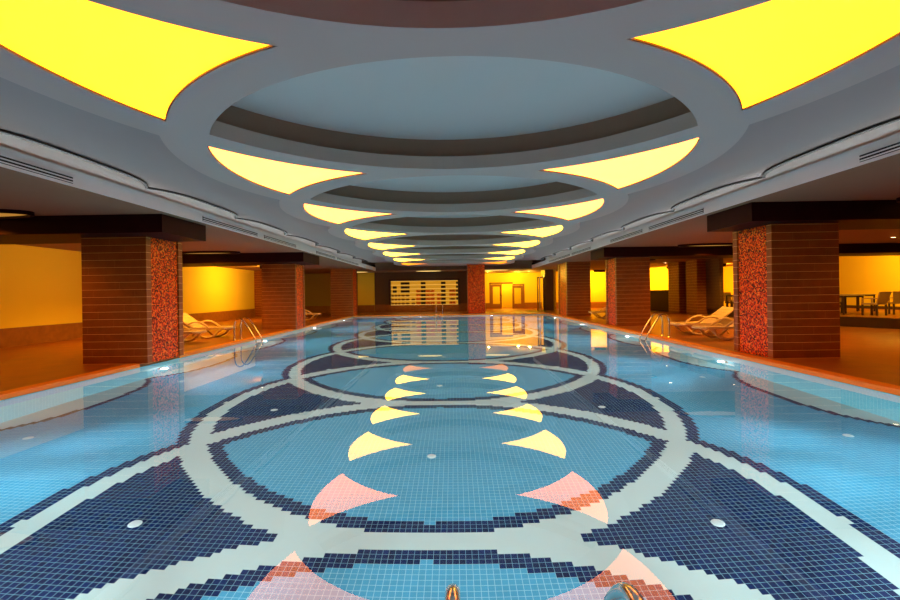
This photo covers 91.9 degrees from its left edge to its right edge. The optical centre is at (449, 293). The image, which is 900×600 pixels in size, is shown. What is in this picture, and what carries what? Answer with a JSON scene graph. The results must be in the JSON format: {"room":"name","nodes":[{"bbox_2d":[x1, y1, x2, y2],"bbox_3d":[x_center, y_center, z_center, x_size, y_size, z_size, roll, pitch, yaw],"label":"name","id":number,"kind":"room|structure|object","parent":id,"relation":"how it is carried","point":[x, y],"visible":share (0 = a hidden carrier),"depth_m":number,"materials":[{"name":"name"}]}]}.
{"room":"spa","nodes":[
{"label":"spa","id":0,"kind":"room"},
{"bbox_2d":[0,244,254,328],"bbox_3d":[-13.398,-0.062,12.639,0.250,3.350,33.000,-1,0,1],"label":"wall","id":1,"kind":"structure","parent":0,"point":[39,286],"depth_m":14.73,"materials":[{"name":"paint"}]},
{"bbox_2d":[0,309,254,347],"bbox_3d":[-13.238,1.331,12.637,0.030,0.560,33.000,-1,0,1],"label":"baseboard","id":2,"kind":"structure","parent":1,"relation":"attached to","point":[9,337],"depth_m":14.55,"materials":[{"name":"brown wood"}]},
{"bbox_2d":[254,271,261,316],"bbox_3d":[-12.694,-0.047,29.932,1.300,3.300,1.600,-1,0,1],"label":"wall pier","id":3,"kind":"object","parent":1,"relation":"attached to","point":[257,274],"visible":0.21,"depth_m":29.13,"materials":[{"name":"brown stone"}]},
{"bbox_2d":[0,133,361,262],"bbox_3d":[-6.591,-2.165,13.718,0.100,0.720,35.300,-1,0,1],"label":"wall","id":4,"kind":"structure","parent":0,"point":[7,141],"depth_m":8.60,"materials":[{"name":"paint"}]},
{"bbox_2d":[358,273,374,304],"bbox_3d":[-6.537,-0.161,34.134,1.290,3.350,0.370,-1,0,1],"label":"wall","id":5,"kind":"structure","parent":0,"point":[366,281],"depth_m":33.95,"materials":[{"name":"paint"}]},
{"bbox_2d":[358,305,374,312],"bbox_3d":[-6.519,1.229,33.934,1.290,0.570,0.030,-1,0,1],"label":"baseboard","id":6,"kind":"structure","parent":5,"relation":"attached to","point":[361,308],"depth_m":33.92,"materials":[{"name":"brown wood"}]},
{"bbox_2d":[304,271,466,305],"bbox_3d":[-5.276,-0.179,34.181,15.550,3.350,0.250,-1,0,1],"label":"wall","id":7,"kind":"structure","parent":0,"point":[381,279],"depth_m":34.06,"materials":[{"name":"brown paint"}]},
{"bbox_2d":[305,306,330,312],"bbox_3d":[-10.097,1.286,34.091,5.870,0.560,0.030,-1,0,1],"label":"baseboard","id":8,"kind":"structure","parent":7,"relation":"attached to","point":[313,309],"depth_m":34.08,"materials":[{"name":"brown wood"}]},
{"bbox_2d":[375,303,466,311],"bbox_3d":[-1.679,1.144,34.004,8.390,0.600,0.030,-1,0,1],"label":"baseboard","id":9,"kind":"structure","parent":7,"relation":"attached to","point":[462,306],"depth_m":34.00,"materials":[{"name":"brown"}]},
{"bbox_2d":[389,278,459,304],"bbox_3d":[-1.984,-0.091,33.782,5.480,2.000,0.420,-1,0,1],"label":"display rack","id":10,"kind":"object","parent":7,"relation":"attached to","point":[415,284],"visible":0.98,"depth_m":33.95,"materials":[{"name":"yellow"}]},
{"bbox_2d":[391,284,457,285],"bbox_3d":[-1.992,-0.645,33.777,5.200,0.040,0.370,-1,0,1],"label":"shelf","id":11,"kind":"object","parent":10,"relation":"attached to","point":[391,284],"depth_m":33.96,"materials":[{"name":"yellow wood"}]},
{"bbox_2d":[404,304,446,304],"bbox_3d":[-1.970,0.888,33.777,5.200,0.040,0.370,-1,0,1],"label":"shelf","id":12,"kind":"object","parent":10,"relation":"attached to","point":[404,304],"depth_m":33.59,"materials":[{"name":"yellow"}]},
{"bbox_2d":[408,300,448,300],"bbox_3d":[-1.974,0.582,33.777,5.200,0.040,0.370,-1,0,1],"label":"shelf","id":13,"kind":"object","parent":10,"relation":"attached to","point":[408,300],"depth_m":33.59,"materials":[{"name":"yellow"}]},
{"bbox_2d":[400,0,471,0],"bbox_3d":[-0.017,-2.305,1.580,6.166,0.330,3.520,-1,0,1],"label":"ceiling","id":14,"kind":"structure","parent":0,"point":[400,0],"depth_m":3.34,"materials":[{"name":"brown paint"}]},
{"bbox_2d":[0,0,899,265],"bbox_3d":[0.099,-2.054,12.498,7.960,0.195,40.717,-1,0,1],"label":"ceiling","id":15,"kind":"structure","parent":0,"point":[599,39],"depth_m":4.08,"materials":[{"name":"paint"}]},
{"bbox_2d":[0,0,274,120],"bbox_3d":[-2.956,-1.937,3.255,2.309,0.041,2.237,-1,0,38],"label":"ceiling light panel","id":16,"kind":"object","parent":15,"relation":"attached to","point":[139,63],"visible":0.85,"depth_m":3.45,"materials":[{"name":"yellow plastic"}]},
{"bbox_2d":[0,129,369,262],"bbox_3d":[-5.999,-2.216,13.712,0.425,0.135,35.300,-1,0,1],"label":"trim","id":17,"kind":"structure","parent":15,"relation":"attached to","point":[143,182],"depth_m":8.07,"materials":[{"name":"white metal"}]},
{"bbox_2d":[207,146,366,194],"bbox_3d":[-2.919,-1.938,6.894,2.309,0.041,2.237,-1,0,38],"label":"ceiling light panel","id":18,"kind":"object","parent":15,"relation":"attached to","point":[285,178],"visible":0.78,"depth_m":7.00,"materials":[{"name":"yellow plastic"}]},
{"bbox_2d":[303,204,393,223],"bbox_3d":[-2.881,-1.938,10.534,2.309,0.041,2.237,-1,0,38],"label":"ceiling light panel","id":19,"kind":"object","parent":15,"relation":"attached to","point":[337,216],"visible":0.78,"depth_m":10.72,"materials":[{"name":"yellow"}]},
{"bbox_2d":[345,229,406,239],"bbox_3d":[-2.844,-1.939,14.174,2.309,0.041,2.237,-1,0,38],"label":"ceiling light panel","id":20,"kind":"object","parent":15,"relation":"attached to","point":[364,235],"visible":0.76,"depth_m":14.41,"materials":[{"name":"yellow plastic"}]},
{"bbox_2d":[368,243,413,249],"bbox_3d":[-2.806,-1.939,17.814,2.309,0.041,2.237,-1,0,38],"label":"ceiling light panel","id":21,"kind":"object","parent":15,"relation":"attached to","point":[372,245],"visible":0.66,"depth_m":18.11,"materials":[{"name":"yellow plastic"}]},
{"bbox_2d":[383,252,416,256],"bbox_3d":[-2.769,-1.940,21.454,2.309,0.041,2.237,-1,0,38],"label":"ceiling light panel","id":22,"kind":"object","parent":15,"relation":"attached to","point":[391,254],"visible":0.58,"depth_m":21.84,"materials":[{"name":"yellow plastic"}]},
{"bbox_2d":[393,258,421,261],"bbox_3d":[-2.731,-1.940,25.093,2.309,0.041,2.237,-1,0,38],"label":"ceiling light panel","id":23,"kind":"object","parent":15,"relation":"attached to","point":[395,259],"visible":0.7,"depth_m":25.24,"materials":[{"name":"yellow plastic"}]},
{"bbox_2d":[352,175,554,191],"bbox_3d":[0.054,-2.561,8.860,6.166,0.200,3.520,-1,0,1],"label":"vault","id":24,"kind":"object","parent":15,"relation":"attached to","point":[450,183],"visible":0.2,"depth_m":10.05,"materials":[{"name":"paint"}]},
{"bbox_2d":[413,215,498,217],"bbox_3d":[0.092,-2.562,12.499,6.166,0.200,3.520,-1,0,1],"label":"vault","id":25,"kind":"object","parent":15,"relation":"attached to","point":[430,216],"visible":0.04,"depth_m":14.09,"materials":[{"name":"paint"}]},
{"bbox_2d":[486,256,514,259],"bbox_3d":[3.194,-2.026,25.384,2.309,0.041,2.237,-1,0,38],"label":"ceiling light panel","id":26,"kind":"object","parent":15,"relation":"attached to","point":[511,257],"visible":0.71,"depth_m":25.37,"materials":[{"name":"yellow plastic"}]},
{"bbox_2d":[494,250,524,254],"bbox_3d":[3.157,-2.025,21.744,2.309,0.041,2.237,-1,0,38],"label":"ceiling light panel","id":27,"kind":"object","parent":15,"relation":"attached to","point":[517,251],"visible":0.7,"depth_m":21.68,"materials":[{"name":"yellow plastic"}]},
{"bbox_2d":[497,240,539,247],"bbox_3d":[3.119,-2.025,18.104,2.309,0.041,2.237,-1,0,38],"label":"ceiling light panel","id":28,"kind":"object","parent":15,"relation":"attached to","point":[530,243],"visible":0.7,"depth_m":18.05,"materials":[{"name":"yellow plastic"}]},
{"bbox_2d":[502,225,562,236],"bbox_3d":[3.082,-2.024,14.464,2.309,0.041,2.237,-1,0,38],"label":"ceiling light panel","id":29,"kind":"object","parent":15,"relation":"attached to","point":[543,232],"visible":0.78,"depth_m":14.37,"materials":[{"name":"yellow plastic"}]},
{"bbox_2d":[512,199,603,220],"bbox_3d":[3.044,-2.023,10.825,2.309,0.041,2.237,-1,0,38],"label":"ceiling light panel","id":30,"kind":"object","parent":15,"relation":"attached to","point":[569,212],"visible":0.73,"depth_m":10.67,"materials":[{"name":"yellow"}]},
{"bbox_2d":[539,138,699,188],"bbox_3d":[3.007,-2.023,7.185,2.309,0.041,2.237,-1,0,38],"label":"ceiling light panel","id":31,"kind":"object","parent":15,"relation":"attached to","point":[621,172],"visible":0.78,"depth_m":6.95,"materials":[{"name":"yellow plastic"}]},
{"bbox_2d":[537,116,899,260],"bbox_3d":[6.214,-2.392,13.586,0.425,0.135,35.300,-1,0,1],"label":"trim","id":32,"kind":"structure","parent":15,"relation":"attached to","point":[895,119],"depth_m":8.19,"materials":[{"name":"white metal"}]},
{"bbox_2d":[629,0,899,109],"bbox_3d":[2.969,-2.022,3.545,2.309,0.041,2.237,-1,0,38],"label":"ceiling light panel","id":33,"kind":"object","parent":15,"relation":"attached to","point":[765,51],"visible":0.88,"depth_m":3.46,"materials":[{"name":"yellow plastic"}]},
{"bbox_2d":[0,307,899,391],"bbox_3d":[3.711,1.517,18.313,34.400,0.300,45.300,-1,0,1],"label":"floor","id":34,"kind":"structure","parent":0,"point":[866,353],"depth_m":11.26,"materials":[{"name":"brown tile"}]},
{"bbox_2d":[0,364,139,400],"bbox_3d":[-6.771,1.548,5.150,0.250,0.085,8.240,-1,0,1],"label":"trim","id":35,"kind":"structure","parent":34,"relation":"on","point":[16,392],"depth_m":7.49,"materials":[{"name":"orange tile"}]},
{"bbox_2d":[81,236,183,363],"bbox_3d":[-7.196,0.154,9.955,1.400,2.740,1.240,-1,0,1],"label":"pillar","id":36,"kind":"structure","parent":34,"relation":"on","point":[132,287],"depth_m":9.34,"materials":[{"name":"brown stone"}]},
{"bbox_2d":[183,325,206,341],"bbox_3d":[-8.551,1.108,13.389,1.847,0.867,0.738,-1,0,1],"label":"sun lounger","id":37,"kind":"object","parent":34,"relation":"on","point":[187,331],"visible":0.34,"depth_m":13.51,"materials":[{"name":"beige plastic"}]},
{"bbox_2d":[183,313,235,338],"bbox_3d":[-8.434,1.107,14.988,1.847,0.867,0.738,-1,0,1],"label":"sun lounger","id":38,"kind":"object","parent":34,"relation":"on","point":[188,320],"visible":0.91,"depth_m":14.86,"materials":[{"name":"beige plastic"}]},
{"bbox_2d":[233,317,262,342],"bbox_3d":[-6.584,1.760,14.219,0.810,1.911,0.530,-1,0,1],"label":"pool ladder","id":39,"kind":"object","parent":34,"relation":"on","point":[245,317],"visible":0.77,"depth_m":14.01,"materials":[{"name":"silver metal"}]},
{"bbox_2d":[179,316,352,357],"bbox_3d":[-6.619,1.546,19.855,0.250,0.085,18.470,-1,0,1],"label":"trim","id":40,"kind":"structure","parent":34,"relation":"on","point":[223,345],"depth_m":14.01,"materials":[{"name":"orange stone"}]},
{"bbox_2d":[261,264,304,329],"bbox_3d":[-7.107,0.152,18.614,1.400,2.740,1.120,-1,0,1],"label":"pillar","id":41,"kind":"structure","parent":34,"relation":"on","point":[283,285],"depth_m":18.06,"materials":[{"name":"brown stone"}]},
{"bbox_2d":[305,310,320,319],"bbox_3d":[-8.285,1.105,24.687,1.847,0.867,0.738,-1,0,1],"label":"sun lounger","id":42,"kind":"object","parent":34,"relation":"on","point":[306,313],"visible":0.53,"depth_m":24.71,"materials":[{"name":"beige plastic"}]},
{"bbox_2d":[330,269,357,316],"bbox_3d":[-7.014,-0.029,28.859,1.420,3.100,1.430,-1,0,1],"label":"pillar","id":43,"kind":"structure","parent":34,"relation":"on","point":[343,282],"depth_m":28.14,"materials":[{"name":"brown stone"}]},
{"bbox_2d":[1,314,897,400],"bbox_3d":[-0.157,1.617,14.993,12.830,0.250,27.620,-1,0,1],"label":"trim","id":44,"kind":"structure","parent":34,"relation":"attached to","point":[531,314],"depth_m":9.53,"materials":[{"name":"tile"}]},
{"bbox_2d":[353,313,545,316],"bbox_3d":[-0.017,1.451,28.897,12.770,0.085,0.250,-1,0,1],"label":"trim","id":45,"kind":"structure","parent":34,"relation":"on","point":[498,313],"depth_m":28.78,"materials":[{"name":"orange stone"}]},
{"bbox_2d":[0,314,899,599],"bbox_3d":[-0.159,1.502,14.993,12.830,0.001,27.620,-1,0,1],"label":"water","id":46,"kind":"object","parent":34,"relation":"in","point":[541,456],"visible":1,"depth_m":3.63,"materials":[{"name":"blue liquid"}]},
{"bbox_2d":[467,264,484,312],"bbox_3d":[1.807,-0.466,30.443,1.200,3.720,1.080,-1,0,1],"label":"pillar","id":47,"kind":"structure","parent":34,"relation":"on","point":[475,272],"depth_m":29.90,"materials":[{"name":"red tile"}]},
{"bbox_2d":[445,582,643,599],"bbox_3d":[0.236,1.661,1.198,0.530,1.911,0.810,-1,0,1],"label":"pool ladder","id":48,"kind":"object","parent":34,"relation":"on","point":[621,590],"visible":1,"depth_m":1.05,"materials":[{"name":"silver metal"}]},
{"bbox_2d":[558,261,590,315],"bbox_3d":[7.328,-0.235,25.776,1.330,3.100,2.100,-1,0,1],"label":"pillar","id":49,"kind":"structure","parent":34,"relation":"on","point":[574,293],"depth_m":24.73,"materials":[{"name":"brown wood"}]},
{"bbox_2d":[588,307,605,318],"bbox_3d":[8.097,0.869,22.318,1.847,0.867,0.738,-1,0,1],"label":"sun lounger","id":50,"kind":"object","parent":34,"relation":"on","point":[599,311],"visible":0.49,"depth_m":21.99,"materials":[{"name":"beige plastic"}]},
{"bbox_2d":[606,257,650,325],"bbox_3d":[7.269,-0.055,17.826,1.330,2.740,1.200,-1,0,1],"label":"pillar","id":51,"kind":"structure","parent":34,"relation":"on","point":[627,278],"depth_m":17.23,"materials":[{"name":"brown stone"}]},
{"bbox_2d":[639,313,670,339],"bbox_3d":[6.245,1.575,13.287,0.810,1.911,0.530,-1,0,1],"label":"pool ladder","id":52,"kind":"object","parent":34,"relation":"on","point":[655,313],"visible":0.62,"depth_m":13.08,"materials":[{"name":"silver metal"}]},
{"bbox_2d":[668,306,733,334],"bbox_3d":[7.990,0.870,13.819,1.847,0.867,0.738,-1,0,1],"label":"sun lounger","id":53,"kind":"object","parent":34,"relation":"on","point":[723,311],"visible":0.84,"depth_m":13.68,"materials":[{"name":"beige plastic"}]},
{"bbox_2d":[691,317,733,339],"bbox_3d":[7.945,0.871,12.369,1.847,0.867,0.738,-1,0,1],"label":"sun lounger","id":54,"kind":"object","parent":34,"relation":"on","point":[730,325],"visible":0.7,"depth_m":12.49,"materials":[{"name":"beige plastic"}]},
{"bbox_2d":[546,313,899,395],"bbox_3d":[6.349,1.359,14.926,0.250,0.085,28.060,-1,0,1],"label":"trim","id":55,"kind":"structure","parent":34,"relation":"on","point":[852,380],"depth_m":8.25,"materials":[{"name":"orange tile"}]},
{"bbox_2d":[733,223,839,358],"bbox_3d":[7.192,-0.054,9.396,1.350,2.740,1.220,-1,0,1],"label":"pillar","id":56,"kind":"structure","parent":34,"relation":"on","point":[786,293],"depth_m":8.79,"materials":[{"name":"brown wood"},{"name":"red glass mosaic"}]},
{"bbox_2d":[707,309,899,328],"bbox_3d":[17.361,0.995,11.572,6.350,0.350,31.500,-1,0,1],"label":"platform","id":57,"kind":"object","parent":34,"relation":"on","point":[888,323],"visible":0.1,"depth_m":15.24,"materials":[{"name":"brown wood"}]},
{"bbox_2d":[0,153,899,273],"bbox_3d":[3.650,-1.843,17.063,34.300,0.220,42.200,-1,0,1],"label":"ceiling","id":58,"kind":"structure","parent":0,"point":[879,179],"depth_m":8.45,"materials":[{"name":"paint"}]},
{"bbox_2d":[0,209,34,219],"bbox_3d":[-9.237,-1.512,8.345,2.438,0.070,0.828,-1,0,1],"label":"ceiling light","id":59,"kind":"object","parent":58,"relation":"attached to","point":[4,213],"visible":1,"depth_m":8.38,"materials":[{"name":"white glass"}]},
{"bbox_2d":[0,213,22,216],"bbox_3d":[-9.238,-1.530,8.345,2.288,0.015,0.713,-1,0,1],"label":"diffuser","id":60,"kind":"object","parent":59,"relation":"attached to","point":[1,214],"depth_m":8.57,"materials":[{"name":"yellow"}]},
{"bbox_2d":[0,214,205,244],"bbox_3d":[-9.557,-1.357,9.574,7.530,0.370,1.550,-1,0,1],"label":"beam","id":61,"kind":"structure","parent":58,"relation":"attached to","point":[61,229],"depth_m":8.79,"materials":[{"name":"brown paint"}]},
{"bbox_2d":[0,146,375,270],"bbox_3d":[-5.549,-1.715,13.708,0.030,0.250,35.300,-1,0,1],"label":"crown molding","id":62,"kind":"structure","parent":58,"relation":"attached to","point":[87,182],"depth_m":7.69,"materials":[{"name":"paint"}]},
{"bbox_2d":[0,154,73,183],"bbox_3d":[-5.610,-1.679,4.858,0.030,0.110,3.200,-1,0,1],"label":"grille","id":63,"kind":"object","parent":62,"relation":"attached to","point":[4,159],"visible":1,"depth_m":5.87,"materials":[{"name":"metal"}]},
{"bbox_2d":[202,216,257,236],"bbox_3d":[-5.545,-1.680,11.152,0.030,0.110,2.710,-1,0,1],"label":"grille","id":64,"kind":"object","parent":62,"relation":"attached to","point":[206,219],"visible":1,"depth_m":10.90,"materials":[{"name":"metal"}]},
{"bbox_2d":[264,235,295,247],"bbox_3d":[-5.513,-1.681,14.257,0.030,0.110,2.600,-1,0,1],"label":"grille","id":65,"kind":"object","parent":62,"relation":"attached to","point":[265,236],"visible":1,"depth_m":14.06,"materials":[{"name":"metal"}]},
{"bbox_2d":[316,251,335,258],"bbox_3d":[-5.462,-1.681,19.257,0.030,0.110,2.800,-1,0,1],"label":"grille","id":66,"kind":"object","parent":62,"relation":"attached to","point":[317,252],"visible":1,"depth_m":19.04,"materials":[{"name":"metal"}]},
{"bbox_2d":[337,257,358,264],"bbox_3d":[-5.420,-1.682,23.357,0.030,0.110,4.600,-1,0,1],"label":"grille","id":67,"kind":"object","parent":62,"relation":"attached to","point":[338,258],"visible":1,"depth_m":22.90,"materials":[{"name":"metal"}]},
{"bbox_2d":[182,251,239,254],"bbox_3d":[-9.154,-1.513,16.445,2.438,0.070,0.828,-1,0,1],"label":"ceiling light","id":68,"kind":"object","parent":58,"relation":"attached to","point":[185,252],"visible":0.82,"depth_m":16.29,"materials":[{"name":"white glass"}]},
{"bbox_2d":[182,252,318,266],"bbox_3d":[-9.471,-1.359,17.998,7.530,0.370,2.000,-1,0,1],"label":"beam","id":69,"kind":"structure","parent":58,"relation":"attached to","point":[300,258],"depth_m":17.00,"materials":[{"name":"brown paint"}]},
{"bbox_2d":[375,260,531,270],"bbox_3d":[0.253,-2.014,31.284,11.280,0.680,0.030,-1,0,1],"label":"crown molding","id":70,"kind":"structure","parent":58,"relation":"attached to","point":[518,264],"depth_m":31.27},
{"bbox_2d":[678,243,732,246],"bbox_3d":[9.743,-1.786,16.250,2.438,0.070,0.828,-1,0,1],"label":"ceiling light","id":71,"kind":"object","parent":58,"relation":"attached to","point":[700,244],"visible":0.75,"depth_m":16.07,"materials":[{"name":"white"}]},
{"bbox_2d":[532,132,899,268],"bbox_3d":[5.699,-1.877,13.592,0.030,0.250,35.300,-1,0,1],"label":"crown molding","id":72,"kind":"structure","parent":58,"relation":"attached to","point":[847,160],"depth_m":7.47,"materials":[{"name":"paint"}]},
{"bbox_2d":[548,254,569,261],"bbox_3d":[5.769,-1.843,23.241,0.030,0.110,4.600,-1,0,1],"label":"grille","id":73,"kind":"object","parent":72,"relation":"attached to","point":[567,255],"visible":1,"depth_m":22.91,"materials":[{"name":"metal"}]},
{"bbox_2d":[572,247,589,254],"bbox_3d":[5.726,-1.843,19.142,0.030,0.110,2.800,-1,0,1],"label":"grille","id":74,"kind":"object","parent":72,"relation":"attached to","point":[587,248],"visible":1,"depth_m":18.89,"materials":[{"name":"metal"}]},
{"bbox_2d":[610,229,641,242],"bbox_3d":[5.675,-1.842,14.142,0.030,0.110,2.600,-1,0,1],"label":"grille","id":75,"kind":"object","parent":72,"relation":"attached to","point":[640,230],"visible":1,"depth_m":13.99,"materials":[{"name":"metal"}]},
{"bbox_2d":[648,208,703,229],"bbox_3d":[5.643,-1.841,11.037,0.030,0.110,2.710,-1,0,1],"label":"grille","id":76,"kind":"object","parent":72,"relation":"attached to","point":[699,211],"visible":1,"depth_m":10.75,"materials":[{"name":"metal"}]},
{"bbox_2d":[858,140,899,161],"bbox_3d":[5.576,-1.841,4.543,0.030,0.110,2.800,-1,0,1],"label":"grille","id":77,"kind":"object","parent":72,"relation":"attached to","point":[894,146],"visible":1,"depth_m":5.65,"materials":[{"name":"metal"}]},
{"bbox_2d":[591,243,899,259],"bbox_3d":[13.253,-1.686,17.539,14.610,0.370,1.650,-1,0,1],"label":"beam","id":78,"kind":"structure","parent":58,"relation":"attached to","point":[854,249],"depth_m":16.77,"materials":[{"name":"paint"}]},
{"bbox_2d":[707,200,899,231],"bbox_3d":[13.167,-1.685,9.115,14.610,0.370,1.500,-1,0,1],"label":"beam","id":79,"kind":"structure","parent":58,"relation":"attached to","point":[855,214],"depth_m":8.44,"materials":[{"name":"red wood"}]},
{"bbox_2d":[410,246,492,248],"bbox_3d":[0.171,-2.308,19.779,6.166,0.330,3.520,-1,0,1],"label":"ceiling","id":80,"kind":"structure","parent":0,"point":[440,247],"depth_m":21.44,"materials":[{"name":"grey paint"}]},
{"bbox_2d":[232,56,672,139],"bbox_3d":[0.017,-2.561,5.220,6.166,0.200,3.520,-1,0,1],"label":"ceiling","id":81,"kind":"structure","parent":0,"point":[442,97],"depth_m":5.75,"materials":[{"name":"paint"}]},
{"bbox_2d":[323,182,582,203],"bbox_3d":[0.058,-2.306,8.860,6.166,0.330,3.520,-1,0,1],"label":"ceiling","id":82,"kind":"structure","parent":0,"point":[552,188],"depth_m":10.32,"materials":[{"name":"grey paint"}]},
{"bbox_2d":[216,97,690,155],"bbox_3d":[0.021,-2.305,5.220,6.166,0.330,3.520,-1,0,1],"label":"ceiling","id":83,"kind":"structure","parent":0,"point":[670,108],"depth_m":6.49,"materials":[{"name":"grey paint"}]},
{"bbox_2d":[362,258,545,264],"bbox_3d":[3.648,-2.878,18.313,34.400,0.150,45.300,-1,0,1],"label":"roof","id":84,"kind":"structure","parent":0,"point":[363,261],"depth_m":38.96,"materials":[{"name":"paint"}]},
{"bbox_2d":[369,215,539,226],"bbox_3d":[0.096,-2.307,12.499,6.166,0.330,3.520,-1,0,1],"label":"ceiling","id":85,"kind":"structure","parent":0,"point":[489,220],"depth_m":14.08,"materials":[{"name":"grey paint"}]},
{"bbox_2d":[394,234,514,239],"bbox_3d":[0.133,-2.307,16.139,6.166,0.330,3.520,-1,0,1],"label":"ceiling","id":86,"kind":"structure","parent":0,"point":[449,236],"depth_m":17.78,"materials":[{"name":"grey paint"}]},
{"bbox_2d":[426,254,483,255],"bbox_3d":[0.208,-2.308,23.419,6.166,0.330,3.520,-1,0,1],"label":"ceiling","id":87,"kind":"structure","parent":0,"point":[435,254],"depth_m":25.11,"materials":[{"name":"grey paint"}]},
{"bbox_2d":[502,284,522,307],"bbox_3d":[5.217,-0.155,40.648,4.400,3.000,0.200,-1,0,1],"label":"wall","id":88,"kind":"structure","parent":0,"point":[506,288],"depth_m":40.54,"materials":[{"name":"paint"}]},
{"bbox_2d":[485,272,540,302],"bbox_3d":[5.386,-0.333,37.847,5.200,3.350,0.200,-1,0,1],"label":"wall","id":89,"kind":"structure","parent":0,"point":[529,279],"depth_m":37.73,"materials":[{"name":"paint"}]},
{"bbox_2d":[489,282,524,308],"bbox_3d":[4.943,0.209,37.761,3.020,2.280,0.180,-1,0,1],"label":"door","id":90,"kind":"structure","parent":89,"relation":"in","point":[495,289],"depth_m":37.73,"materials":[{"name":"brown wood"}]},
{"bbox_2d":[525,302,536,307],"bbox_3d":[7.205,1.066,37.713,1.600,0.500,0.030,-1,0,1],"label":"baseboard","id":91,"kind":"structure","parent":89,"relation":"attached to","point":[532,304],"depth_m":37.70,"materials":[{"name":"brown wood"}]},
{"bbox_2d":[543,270,553,309],"bbox_3d":[7.577,-0.289,33.524,0.630,3.200,0.700,-1,0,1],"label":"wall","id":92,"kind":"structure","parent":0,"point":[548,274],"depth_m":33.17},
{"bbox_2d":[537,277,544,309],"bbox_3d":[6.943,0.045,33.145,0.600,2.550,0.090,-1,0,1],"label":"door","id":93,"kind":"structure","parent":92,"relation":"in","point":[540,280],"depth_m":33.13,"materials":[{"name":"brown wood"}]},
{"bbox_2d":[541,270,555,309],"bbox_3d":[8.038,-0.371,35.669,0.250,3.350,4.500,-1,0,1],"label":"wall","id":94,"kind":"structure","parent":0,"point":[554,271],"depth_m":33.42,"materials":[{"name":"paint"}]},
{"bbox_2d":[556,271,605,301],"bbox_3d":[11.173,-0.416,36.612,6.000,3.350,0.250,-1,0,1],"label":"wall","id":95,"kind":"structure","parent":0,"point":[597,279],"depth_m":36.48,"materials":[{"name":"paint"}]},
{"bbox_2d":[556,302,605,307],"bbox_3d":[11.192,1.009,36.472,6.000,0.500,0.030,-1,0,1],"label":"baseboard","id":96,"kind":"structure","parent":95,"relation":"attached to","point":[593,304],"depth_m":36.45,"materials":[{"name":"brown wood"}]},
{"bbox_2d":[650,290,668,311],"bbox_3d":[14.220,0.505,30.155,0.200,1.420,5.400,-1,0,1],"label":"wall","id":97,"kind":"structure","parent":0,"point":[658,299],"depth_m":29.30,"materials":[{"name":"red wood"}]},
{"bbox_2d":[668,259,706,314],"bbox_3d":[14.063,-0.383,25.832,0.600,3.200,3.250,-1,0,1],"label":"pillar","id":98,"kind":"structure","parent":0,"point":[695,269],"depth_m":25.10,"materials":[{"name":"brown wood"}]},
{"bbox_2d":[685,262,686,312],"bbox_3d":[14.262,-0.385,25.729,0.200,3.200,0.850,-1,0,1],"label":"wall panel","id":99,"kind":"object","parent":98,"relation":"attached to","point":[685,262],"visible":0.07,"depth_m":26.09,"materials":[{"name":"wood"}]},
{"bbox_2d":[650,267,724,305],"bbox_3d":[17.560,-0.508,32.946,6.850,3.350,0.250,-1,0,1],"label":"wall","id":100,"kind":"structure","parent":0,"point":[658,277],"depth_m":32.84,"materials":[{"name":"paint"}]},
{"bbox_2d":[706,258,723,308],"bbox_3d":[14.337,-0.561,23.578,0.200,2.850,1.250,-1,0,1],"label":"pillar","id":101,"kind":"structure","parent":0,"point":[714,283],"depth_m":23.40,"materials":[{"name":"wood"}]},
{"bbox_2d":[545,120,899,259],"bbox_3d":[6.727,-2.357,13.581,0.100,0.720,35.300,-1,0,1],"label":"wall","id":102,"kind":"structure","parent":0,"point":[890,129],"depth_m":8.49,"materials":[{"name":"paint"}]},
{"bbox_2d":[724,306,899,318],"bbox_3d":[17.369,0.815,11.572,6.330,0.010,31.500,-1,0,1],"label":"floor","id":103,"kind":"structure","parent":0,"point":[851,312],"depth_m":17.04,"materials":[{"name":"brown tile"}]},
{"bbox_2d":[724,292,733,306],"bbox_3d":[15.253,0.400,23.809,0.580,0.880,0.630,-1,0,1],"label":"armchair","id":104,"kind":"object","parent":103,"relation":"on","point":[725,293],"visible":0.45,"depth_m":23.98,"materials":[{"name":"beige wicker"}]},
{"bbox_2d":[840,295,864,314],"bbox_3d":[15.637,0.460,17.240,0.840,0.750,0.840,-1,0,1],"label":"dining table","id":105,"kind":"object","parent":103,"relation":"on","point":[844,297],"visible":0.63,"depth_m":16.89,"materials":[{"name":"brown wood"}]},
{"bbox_2d":[840,294,875,311],"bbox_3d":[18.108,0.424,19.315,0.840,0.750,0.840,-1,0,1],"label":"dining table","id":106,"kind":"object","parent":103,"relation":"on","point":[873,295],"visible":0.8,"depth_m":18.95,"materials":[{"name":"brown wood"}]},
{"bbox_2d":[861,292,891,315],"bbox_3d":[15.841,0.392,16.175,0.580,0.880,0.630,-1,0,-14],"label":"armchair","id":107,"kind":"object","parent":103,"relation":"on","point":[883,297],"visible":0.99,"depth_m":15.99,"materials":[{"name":"beige wicker"}]},
{"bbox_2d":[888,291,899,314],"bbox_3d":[17.148,0.373,16.567,0.580,0.880,0.630,-1,0,29],"label":"armchair","id":108,"kind":"object","parent":103,"relation":"on","point":[896,294],"visible":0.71,"depth_m":16.48,"materials":[{"name":"brown wood"}]},
{"bbox_2d":[725,255,899,306],"bbox_3d":[20.667,-0.553,14.288,0.250,3.350,37.000,-1,0,1],"label":"wall","id":109,"kind":"structure","parent":0,"point":[857,274],"depth_m":21.56,"materials":[{"name":"paint"}]},
{"bbox_2d":[725,301,899,309],"bbox_3d":[20.546,0.699,14.289,0.030,0.150,37.000,-1,0,1],"label":"baseboard","id":110,"kind":"structure","parent":109,"relation":"attached to","point":[848,306],"depth_m":21.42,"materials":[{"name":"brown wood"}]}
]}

